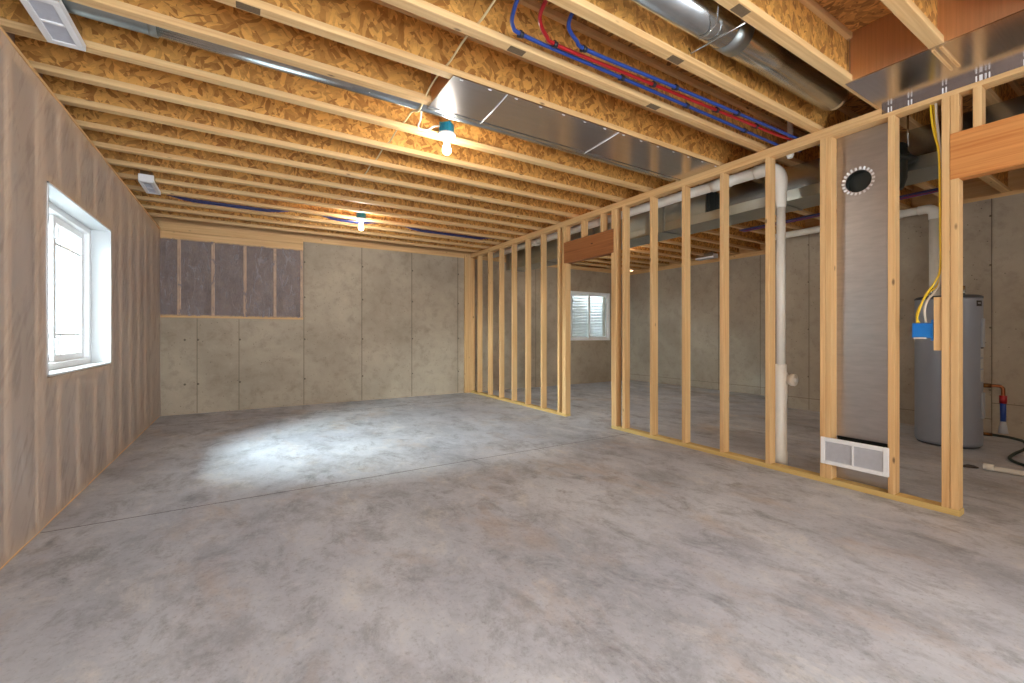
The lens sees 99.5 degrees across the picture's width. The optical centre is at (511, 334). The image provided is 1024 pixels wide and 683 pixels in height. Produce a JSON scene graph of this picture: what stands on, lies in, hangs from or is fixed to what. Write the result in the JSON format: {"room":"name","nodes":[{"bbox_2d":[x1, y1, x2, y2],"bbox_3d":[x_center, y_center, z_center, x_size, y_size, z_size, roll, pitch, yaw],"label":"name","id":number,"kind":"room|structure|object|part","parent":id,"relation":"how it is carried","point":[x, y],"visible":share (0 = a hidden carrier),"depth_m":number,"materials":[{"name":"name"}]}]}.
{"room":"unfinished basement","nodes":[
{"label":"unfinished basement","id":0,"kind":"room"},
{"bbox_2d":[0,26,160,569],"bbox_3d":[-2.525,-0.373,1.942,0.308,2.986,9.760,0,0,-32],"label":"wall","id":1,"kind":"structure","parent":0,"point":[58,433],"depth_m":2.60,"materials":[{"name":"brown wood"}]},
{"bbox_3d":[-3.117,0.274,3.118,0.056,0.039,1.418,0,0,-32],"label":"window sill plate","id":2,"kind":"part","parent":1,"relation":"part of","materials":[{"name":"brown wood"}]},
{"bbox_3d":[-3.117,-0.929,3.118,0.056,0.042,1.418,0,0,-32],"label":"window head plate","id":3,"kind":"part","parent":1,"relation":"part of","materials":[{"name":"brown wood"}]},
{"bbox_2d":[46,181,110,376],"bbox_3d":[-3.183,-0.326,3.077,0.231,1.148,1.418,0,0,-32],"label":"window","id":4,"kind":"structure","parent":1,"relation":"in","point":[92,252],"depth_m":3.56,"materials":[{"name":"white plastic"}]},
{"bbox_3d":[-3.401,-0.326,3.314,0.030,1.034,0.672,0,0,-32],"label":"sliding sash","id":5,"kind":"part","parent":4,"relation":"part of","materials":[{"name":"white plastic"}]},
{"bbox_3d":[-3.230,-0.326,3.048,0.090,1.124,1.394,0,0,-32],"label":"frame","id":6,"kind":"part","parent":4,"relation":"part of","materials":[{"name":"white plastic"}]},
{"bbox_3d":[-2.392,-1.409,1.878,0.126,0.058,9.510,0,0,-32],"label":"plate","id":7,"kind":"part","parent":1,"relation":"part of","materials":[{"name":"brown wood"}]},
{"bbox_3d":[-2.362,1.099,1.896,0.056,0.038,9.510,0,0,-32],"label":"plate","id":8,"kind":"part","parent":1,"relation":"part of","materials":[{"name":"brown wood"}]},
{"bbox_2d":[158,242,621,415],"bbox_3d":[-1.047,-0.180,8.444,9.700,2.600,0.254,0,0,-32],"label":"wall","id":9,"kind":"structure","parent":0,"point":[376,324],"depth_m":7.37,"materials":[{"name":"concrete"}]},
{"bbox_2d":[158,221,302,319],"bbox_3d":[-4.117,-0.902,6.469,1.800,1.320,0.146,0,0,-32],"label":"framed piece","id":10,"kind":"object","parent":9,"relation":"attached to","point":[206,271],"visible":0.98,"depth_m":6.39,"materials":[{"name":"brown wood"}]},
{"bbox_3d":[-4.109,-1.447,6.456,1.800,0.230,0.096,0,0,-32],"label":"plate","id":11,"kind":"part","parent":10,"relation":"part of","materials":[{"name":"brown wood"}]},
{"bbox_3d":[-4.109,-0.261,6.456,1.800,0.038,0.096,0,0,-32],"label":"plate","id":12,"kind":"part","parent":10,"relation":"part of","materials":[{"name":"brown wood"}]},
{"bbox_2d":[151,216,632,273],"bbox_3d":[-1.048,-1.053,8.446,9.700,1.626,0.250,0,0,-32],"label":"joist","id":13,"kind":"object","parent":9,"relation":"attached to","point":[311,238],"depth_m":7.47,"materials":[{"name":"brown wood"}]},
{"bbox_2d":[572,295,601,336],"bbox_3d":[1.503,-0.555,10.595,1.659,1.750,0.702,0,0,-32],"label":"window well","id":14,"kind":"object","parent":9,"relation":"attached to","point":[580,303],"visible":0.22,"depth_m":10.99,"materials":[{"name":"metal"}]},
{"bbox_2d":[571,291,609,340],"bbox_3d":[1.802,-0.430,10.112,1.220,1.120,0.112,0,0,-32],"label":"window","id":15,"kind":"structure","parent":9,"relation":"in","point":[579,293],"depth_m":10.14,"materials":[{"name":"white plastic"}]},
{"bbox_3d":[1.564,-0.430,9.993,0.590,1.020,0.025,0,0,-32],"label":"sliding sash","id":16,"kind":"part","parent":15,"relation":"part of","materials":[{"name":"white plastic"}]},
{"bbox_3d":[2.032,-0.430,10.253,0.580,1.020,0.025,0,0,-32],"label":"fixed sash","id":17,"kind":"part","parent":15,"relation":"part of","materials":[{"name":"white plastic"}]},
{"bbox_2d":[0,380,1023,682],"bbox_3d":[1.577,1.195,4.390,10.500,0.151,10.210,0,0,-32],"label":"floor","id":18,"kind":"structure","parent":0,"point":[457,537],"depth_m":2.15,"materials":[{"name":"concrete"}]},
{"bbox_2d":[493,163,797,464],"bbox_3d":[1.003,-0.257,5.940,0.133,2.754,5.351,0,0,-32],"label":"drain pipe","id":19,"kind":"object","parent":18,"relation":"on","point":[782,379],"visible":0.79,"depth_m":3.74,"materials":[{"name":"white plastic"}]},
{"bbox_2d":[464,66,1023,516],"bbox_3d":[1.284,-0.222,5.001,0.214,2.683,8.058,0,0,-32],"label":"frame","id":20,"kind":"object","parent":18,"relation":"on","point":[984,149],"visible":1,"depth_m":3.63,"materials":[{"name":"brown wood"}]},
{"bbox_3d":[-0.006,1.101,7.206,0.089,0.038,2.951,0,0,-32],"label":"plate","id":21,"kind":"part","parent":20,"relation":"part of","materials":[{"name":"beige wood"}]},
{"bbox_3d":[1.337,-1.544,5.034,0.089,0.037,8.058,0,0,-32],"label":"plate","id":22,"kind":"part","parent":20,"relation":"part of","materials":[{"name":"brown wood"}]},
{"bbox_3d":[1.337,-1.507,5.034,0.089,0.038,8.058,0,0,-32],"label":"plate","id":23,"kind":"part","parent":20,"relation":"part of","materials":[{"name":"brown wood"}]},
{"bbox_3d":[2.007,1.101,3.950,0.089,0.038,2.972,0,0,-32],"label":"plate","id":24,"kind":"part","parent":20,"relation":"part of","materials":[{"name":"beige wood"}]},
{"bbox_2d":[786,121,793,158],"bbox_3d":[2.326,-1.655,3.625,0.054,0.350,0.054,0,0,-32],"label":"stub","id":25,"kind":"object","parent":20,"relation":"attached to","point":[789,125],"visible":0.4,"depth_m":3.61,"materials":[{"name":"white plastic"}]},
{"bbox_2d":[820,436,888,476],"bbox_3d":[2.455,0.870,3.120,0.021,0.200,0.409,0,0,-32],"label":"return grille","id":26,"kind":"object","parent":20,"relation":"attached to","point":[872,459],"visible":1,"depth_m":3.10,"materials":[{"name":"white metal"}]},
{"bbox_2d":[837,122,887,488],"bbox_3d":[2.572,-0.204,3.162,0.065,2.568,0.334,0,0,-32],"label":"air duct","id":27,"kind":"object","parent":20,"relation":"attached to","point":[862,156],"visible":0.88,"depth_m":3.16,"materials":[{"name":"silver metal"}]},
{"bbox_2d":[912,320,933,340],"bbox_3d":[2.697,-0.030,2.835,0.070,0.136,0.104,0,0,-32],"label":"switch box","id":28,"kind":"object","parent":20,"relation":"attached to","point":[919,330],"visible":0.95,"depth_m":2.82,"materials":[{"name":"blue plastic"}]},
{"bbox_2d":[915,105,939,322],"bbox_3d":[2.717,-0.806,2.823,0.024,1.468,0.137,0,0,-32],"label":"electrical cable","id":29,"kind":"object","parent":20,"relation":"attached to","point":[935,287],"visible":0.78,"depth_m":2.80,"materials":[{"name":"yellow plastic"}]},
{"bbox_2d":[916,105,940,322],"bbox_3d":[2.700,-0.806,2.809,0.036,1.467,0.132,0,0,-32],"label":"electrical cable","id":30,"kind":"object","parent":20,"relation":"hanging from","point":[931,114],"visible":0.96,"depth_m":2.76,"materials":[{"name":"yellow plastic"}]},
{"bbox_2d":[923,103,940,322],"bbox_3d":[2.719,-0.807,2.800,0.025,1.467,0.096,0,0,-32],"label":"electrical cable","id":31,"kind":"object","parent":20,"relation":"attached to","point":[936,104],"visible":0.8,"depth_m":2.78,"materials":[{"name":"plastic"}]},
{"bbox_2d":[914,286,1008,448],"bbox_3d":[4.537,0.310,4.461,0.599,1.620,0.507,0,0,9],"label":"water heater","id":32,"kind":"object","parent":18,"relation":"on","point":[927,360],"visible":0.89,"depth_m":4.25,"materials":[{"name":"metal"}]},
{"bbox_2d":[775,205,939,295],"bbox_3d":[4.442,-0.226,5.837,0.108,2.688,1.942,0,0,-32],"label":"vent pipe","id":33,"kind":"object","parent":32,"relation":"on","point":[932,211],"visible":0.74,"depth_m":5.05,"materials":[{"name":"white plastic"}]},
{"bbox_3d":[4.491,0.367,4.469,0.500,1.465,0.500,0,0,-32],"label":"tank","id":34,"kind":"part","parent":32,"relation":"part of","materials":[{"name":"metal"}]},
{"bbox_3d":[4.635,0.695,4.262,0.100,0.250,0.019,0,0,-35],"label":"access panel","id":35,"kind":"part","parent":32,"relation":"part of","materials":[{"name":"grey metal"}]},
{"bbox_3d":[4.635,-0.020,4.262,0.100,0.280,0.019,0,0,-35],"label":"access panel","id":36,"kind":"part","parent":32,"relation":"part of","materials":[{"name":"grey metal"}]},
{"bbox_2d":[963,464,978,468],"bbox_3d":[3.854,1.108,3.655,0.115,0.032,0.032,0,0,26],"label":"floor drain","id":37,"kind":"object","parent":18,"relation":"on","point":[965,465],"visible":0.89,"depth_m":3.64,"materials":[{"name":"black metal"}]},
{"bbox_2d":[983,463,1023,475],"bbox_3d":[4.169,1.093,3.227,0.054,0.054,0.906,0,0,-33],"label":"pipe","id":38,"kind":"object","parent":18,"relation":"on","point":[990,467],"visible":1,"depth_m":3.51,"materials":[{"name":"white plastic"}]},
{"bbox_2d":[992,433,1023,465],"bbox_3d":[4.548,1.043,3.841,0.232,0.151,0.920,0,0,37],"label":"hose","id":39,"kind":"object","parent":18,"relation":"on","point":[1011,455],"visible":1,"depth_m":4.04,"materials":[{"name":"black rubber"}]},
{"bbox_2d":[535,0,1023,186],"bbox_3d":[1.577,-1.881,4.390,10.500,0.030,10.210,0,0,-32],"label":"ceiling","id":40,"kind":"structure","parent":0,"point":[854,14],"depth_m":2.63,"materials":[{"name":"brown wood"}]},
{"bbox_2d":[145,209,641,270],"bbox_3d":[-0.781,-1.715,8.157,9.510,0.302,0.062,0,0,-32],"label":"joist","id":41,"kind":"object","parent":40,"relation":"attached to","point":[154,213],"visible":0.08,"depth_m":6.72,"materials":[{"name":"brown wood"}]},
{"bbox_2d":[138,200,649,267],"bbox_3d":[-0.566,-1.715,7.808,9.510,0.302,0.062,0,0,-32],"label":"joist","id":42,"kind":"object","parent":40,"relation":"attached to","point":[146,204],"visible":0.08,"depth_m":6.33,"materials":[{"name":"brown wood"}]},
{"bbox_2d":[15,34,775,234],"bbox_3d":[1.159,-1.715,5.019,9.510,0.302,0.062,0,0,-32],"label":"joist","id":43,"kind":"object","parent":40,"relation":"attached to","point":[46,58],"visible":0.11,"depth_m":3.22,"materials":[{"name":"brown wood"}]},
{"bbox_2d":[739,188,938,231],"bbox_3d":[4.011,-1.551,5.525,0.128,0.025,2.220,0,0,-32],"label":"tube","id":44,"kind":"object","parent":43,"relation":"attached to","point":[934,190],"visible":0.55,"depth_m":5.61,"materials":[{"name":"plastic"}]},
{"bbox_2d":[130,190,669,265],"bbox_3d":[-0.350,-1.715,7.460,9.510,0.302,0.062,0,0,-32],"label":"joist","id":45,"kind":"object","parent":40,"relation":"attached to","point":[139,195],"visible":0.08,"depth_m":5.97,"materials":[{"name":"brown wood"}]},
{"bbox_2d":[121,178,681,263],"bbox_3d":[-0.134,-1.715,7.111,9.510,0.302,0.062,0,0,-32],"label":"joist","id":46,"kind":"object","parent":40,"relation":"attached to","point":[134,185],"visible":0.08,"depth_m":5.64,"materials":[{"name":"brown wood"}]},
{"bbox_2d":[168,195,507,240],"bbox_3d":[-1.829,-1.574,6.165,4.877,0.067,0.083,0,0,-32],"label":"tube","id":47,"kind":"object","parent":46,"relation":"attached to","point":[178,197],"visible":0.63,"depth_m":5.46,"materials":[{"name":"blue plastic"}]},
{"bbox_2d":[356,212,366,230],"bbox_3d":[-2.030,-1.510,5.813,0.140,0.237,0.204,0,0,-32],"label":"lamp","id":48,"kind":"object","parent":46,"relation":"attached to","point":[361,217],"visible":0.98,"depth_m":5.75,"materials":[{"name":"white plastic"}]},
{"bbox_2d":[0,0,804,229],"bbox_3d":[1.375,-1.715,4.670,9.510,0.302,0.062,0,0,-32],"label":"joist","id":49,"kind":"object","parent":40,"relation":"attached to","point":[100,38],"visible":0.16,"depth_m":2.92,"materials":[{"name":"brown wood"}]},
{"bbox_2d":[365,0,495,173],"bbox_3d":[-0.529,-1.585,3.053,0.263,0.087,3.251,0,0,-32],"label":"electrical cable","id":50,"kind":"object","parent":49,"relation":"attached to","point":[493,1],"visible":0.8,"depth_m":2.83,"materials":[{"name":"white plastic"}]},
{"bbox_2d":[437,121,455,154],"bbox_3d":[-0.521,-1.510,3.372,0.140,0.237,0.204,0,0,-32],"label":"lamp","id":51,"kind":"object","parent":49,"relation":"attached to","point":[446,133],"visible":1,"depth_m":3.31,"materials":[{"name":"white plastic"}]},
{"bbox_3d":[-0.504,-1.438,3.345,0.062,0.095,0.062,0,0,-32],"label":"bulb","id":52,"kind":"part","parent":51,"relation":"part of","materials":[{"name":"white glass"}]},
{"bbox_2d":[43,74,764,244],"bbox_3d":[0.944,-1.715,5.367,9.510,0.302,0.062,0,0,-32],"label":"joist","id":53,"kind":"object","parent":40,"relation":"attached to","point":[68,92],"visible":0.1,"depth_m":3.64,"materials":[{"name":"brown wood"}]},
{"bbox_2d":[111,165,696,260],"bbox_3d":[0.081,-1.715,6.762,9.510,0.302,0.062,0,0,-32],"label":"joist","id":54,"kind":"object","parent":40,"relation":"attached to","point":[123,172],"visible":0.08,"depth_m":5.26,"materials":[{"name":"brown wood"}]},
{"bbox_2d":[138,170,160,194],"bbox_3d":[-3.691,-1.548,4.420,0.120,0.114,0.420,0,0,-32],"label":"ceiling register","id":55,"kind":"object","parent":54,"relation":"attached to","point":[147,180],"visible":1,"depth_m":4.28,"materials":[{"name":"metal"}]},
{"bbox_2d":[97,148,719,256],"bbox_3d":[0.297,-1.715,6.413,9.510,0.302,0.062,0,0,-32],"label":"joist","id":56,"kind":"object","parent":40,"relation":"attached to","point":[116,158],"visible":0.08,"depth_m":4.84,"materials":[{"name":"brown wood"}]},
{"bbox_2d":[695,251,717,260],"bbox_3d":[3.831,-1.548,8.541,0.140,0.114,0.400,0,0,-32],"label":"ceiling register","id":57,"kind":"object","parent":56,"relation":"attached to","point":[710,255],"visible":0.99,"depth_m":8.47,"materials":[{"name":"metal"}]},
{"bbox_2d":[82,129,739,254],"bbox_3d":[0.512,-1.715,6.065,9.510,0.302,0.062,0,0,-32],"label":"joist","id":58,"kind":"object","parent":40,"relation":"attached to","point":[101,140],"visible":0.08,"depth_m":4.46,"materials":[{"name":"brown wood"}]},
{"bbox_2d":[65,104,761,250],"bbox_3d":[0.728,-1.715,5.716,9.510,0.302,0.062,0,0,-32],"label":"joist","id":59,"kind":"object","parent":40,"relation":"attached to","point":[89,119],"visible":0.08,"depth_m":4.07,"materials":[{"name":"brown wood"}]},
{"bbox_2d":[68,0,819,219],"bbox_3d":[1.617,-1.715,4.279,9.510,0.302,0.062,0,0,-32],"label":"joist","id":60,"kind":"object","parent":40,"relation":"attached to","point":[212,21],"visible":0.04,"depth_m":2.45,"materials":[{"name":"brown wood"}]},
{"bbox_2d":[20,0,85,51],"bbox_3d":[-2.216,-1.558,2.092,0.145,0.114,0.400,0,0,-32],"label":"ceiling register","id":61,"kind":"object","parent":60,"relation":"attached to","point":[58,26],"visible":1,"depth_m":2.10,"materials":[{"name":"metal"}]},
{"bbox_2d":[63,0,672,180],"bbox_3d":[-0.325,-1.618,3.224,4.562,0.166,0.181,0,0,-32],"label":"joist","id":62,"kind":"object","parent":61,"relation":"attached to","point":[71,7],"visible":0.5,"depth_m":2.50,"materials":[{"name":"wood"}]},
{"bbox_2d":[214,0,791,173],"bbox_3d":[1.806,-1.714,3.972,9.510,0.303,0.062,0,0,-32],"label":"joist","id":63,"kind":"object","parent":40,"relation":"attached to","point":[377,27],"visible":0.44,"depth_m":2.70,"materials":[{"name":"brown wood"}]},
{"bbox_2d":[427,73,718,180],"bbox_3d":[0.664,-1.688,3.494,2.665,0.276,0.445,0,0,-32],"label":"duct","id":64,"kind":"object","parent":63,"relation":"attached to","point":[458,97],"visible":0.97,"depth_m":3.26,"materials":[{"name":"metal"}]},
{"bbox_3d":[-0.456,-1.695,2.780,0.008,0.262,0.328,0,0,-32],"label":"panel","id":65,"kind":"part","parent":64,"relation":"part of","materials":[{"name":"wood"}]},
{"bbox_2d":[506,95,1023,271],"bbox_3d":[2.021,-1.385,5.188,0.506,0.357,7.300,0,0,-32],"label":"duct","id":66,"kind":"object","parent":63,"relation":"hanging from","point":[746,199],"visible":0.51,"depth_m":4.30,"materials":[{"name":"metal"}]},
{"bbox_2d":[900,115,917,189],"bbox_3d":[2.791,-1.320,3.178,0.274,0.520,0.274,0,0,-32],"label":"duct takeoff","id":67,"kind":"object","parent":66,"relation":"attached to","point":[906,158],"visible":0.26,"depth_m":3.10,"materials":[{"name":"metal"}]},
{"bbox_2d":[381,0,913,209],"bbox_3d":[2.022,-1.714,3.623,9.510,0.303,0.062,0,0,-32],"label":"joist","id":68,"kind":"object","parent":40,"relation":"attached to","point":[462,16],"visible":0.5,"depth_m":2.67,"materials":[{"name":"brown wood"}]},
{"bbox_2d":[547,0,938,196],"bbox_3d":[2.237,-1.714,3.275,9.510,0.303,0.062,0,0,-32],"label":"joist","id":69,"kind":"object","parent":40,"relation":"attached to","point":[626,19],"visible":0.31,"depth_m":2.56,"materials":[{"name":"brown wood"}]},
{"bbox_2d":[510,0,801,151],"bbox_3d":[1.293,-1.626,2.882,3.072,0.124,0.347,0,0,-32],"label":"tube","id":70,"kind":"object","parent":69,"relation":"attached to","point":[520,34],"visible":0.88,"depth_m":2.65,"materials":[{"name":"plastic"}]},
{"bbox_2d":[538,0,815,147],"bbox_3d":[1.361,-1.626,2.906,2.931,0.124,0.316,0,0,-32],"label":"tube","id":71,"kind":"object","parent":69,"relation":"attached to","point":[554,43],"visible":0.92,"depth_m":2.67,"materials":[{"name":"plastic"}]},
{"bbox_2d":[566,12,819,145],"bbox_3d":[1.443,-1.626,2.925,2.771,0.124,0.261,0,0,-32],"label":"tube","id":72,"kind":"object","parent":69,"relation":"attached to","point":[583,48],"visible":0.86,"depth_m":2.69,"materials":[{"name":"plastic"}]},
{"bbox_2d":[714,0,1011,192],"bbox_3d":[2.453,-1.714,2.926,9.510,0.303,0.062,0,0,-32],"label":"joist","id":73,"kind":"object","parent":40,"relation":"attached to","point":[806,29],"visible":0.53,"depth_m":2.44,"materials":[{"name":"brown wood"}]},
{"bbox_2d":[688,5,745,53],"bbox_3d":[1.017,-1.587,2.265,0.178,0.052,0.315,0,0,-32],"label":"hanger","id":74,"kind":"object","parent":73,"relation":"attached to","point":[740,25],"visible":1,"depth_m":2.26,"materials":[{"name":"metal"}]},
{"bbox_3d":[1.079,-1.584,2.304,0.011,0.046,0.315,0,0,-36],"label":"rod","id":75,"kind":"part","parent":74,"relation":"part of","materials":[{"name":"metal"}]},
{"bbox_2d":[631,0,848,110],"bbox_3d":[1.273,-1.670,2.439,2.490,0.192,0.192,0,0,-32],"label":"duct","id":76,"kind":"object","parent":74,"relation":"on","point":[748,46],"visible":0.84,"depth_m":2.42,"materials":[{"name":"metal"}]},
{"bbox_2d":[880,0,1023,105],"bbox_3d":[2.668,-1.715,2.577,9.510,0.302,0.062,0,0,-32],"label":"joist","id":77,"kind":"object","parent":40,"relation":"attached to","point":[919,16],"visible":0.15,"depth_m":2.26,"materials":[{"name":"brown wood"}]},
{"bbox_2d":[845,0,1023,114],"bbox_3d":[2.741,-1.690,2.138,0.566,0.347,1.655,0,0,-32],"label":"air duct","id":78,"kind":"object","parent":77,"relation":"attached to","point":[889,66],"visible":0.99,"depth_m":2.49,"materials":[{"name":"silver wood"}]},
{"bbox_3d":[2.189,-1.714,2.522,0.006,0.298,0.398,0,0,-32],"label":"panel","id":79,"kind":"part","parent":78,"relation":"part of","materials":[{"name":"wood"}]},
{"bbox_3d":[2.405,-1.714,2.173,0.006,0.298,0.398,0,0,-32],"label":"panel","id":80,"kind":"part","parent":78,"relation":"part of","materials":[{"name":"wood"}]},
{"bbox_2d":[630,193,1023,438],"bbox_3d":[5.023,-0.200,6.609,1.304,2.640,9.760,0,0,-32],"label":"wall","id":81,"kind":"structure","parent":0,"point":[993,229],"depth_m":6.39,"materials":[{"name":"concrete"}]},
{"bbox_2d":[630,168,1023,274],"bbox_3d":[5.048,-1.673,6.478,1.200,0.386,9.510,0,0,-32],"label":"trim","id":82,"kind":"structure","parent":81,"relation":"on","point":[975,189],"depth_m":5.09,"materials":[{"name":"brown wood"}]}
]}

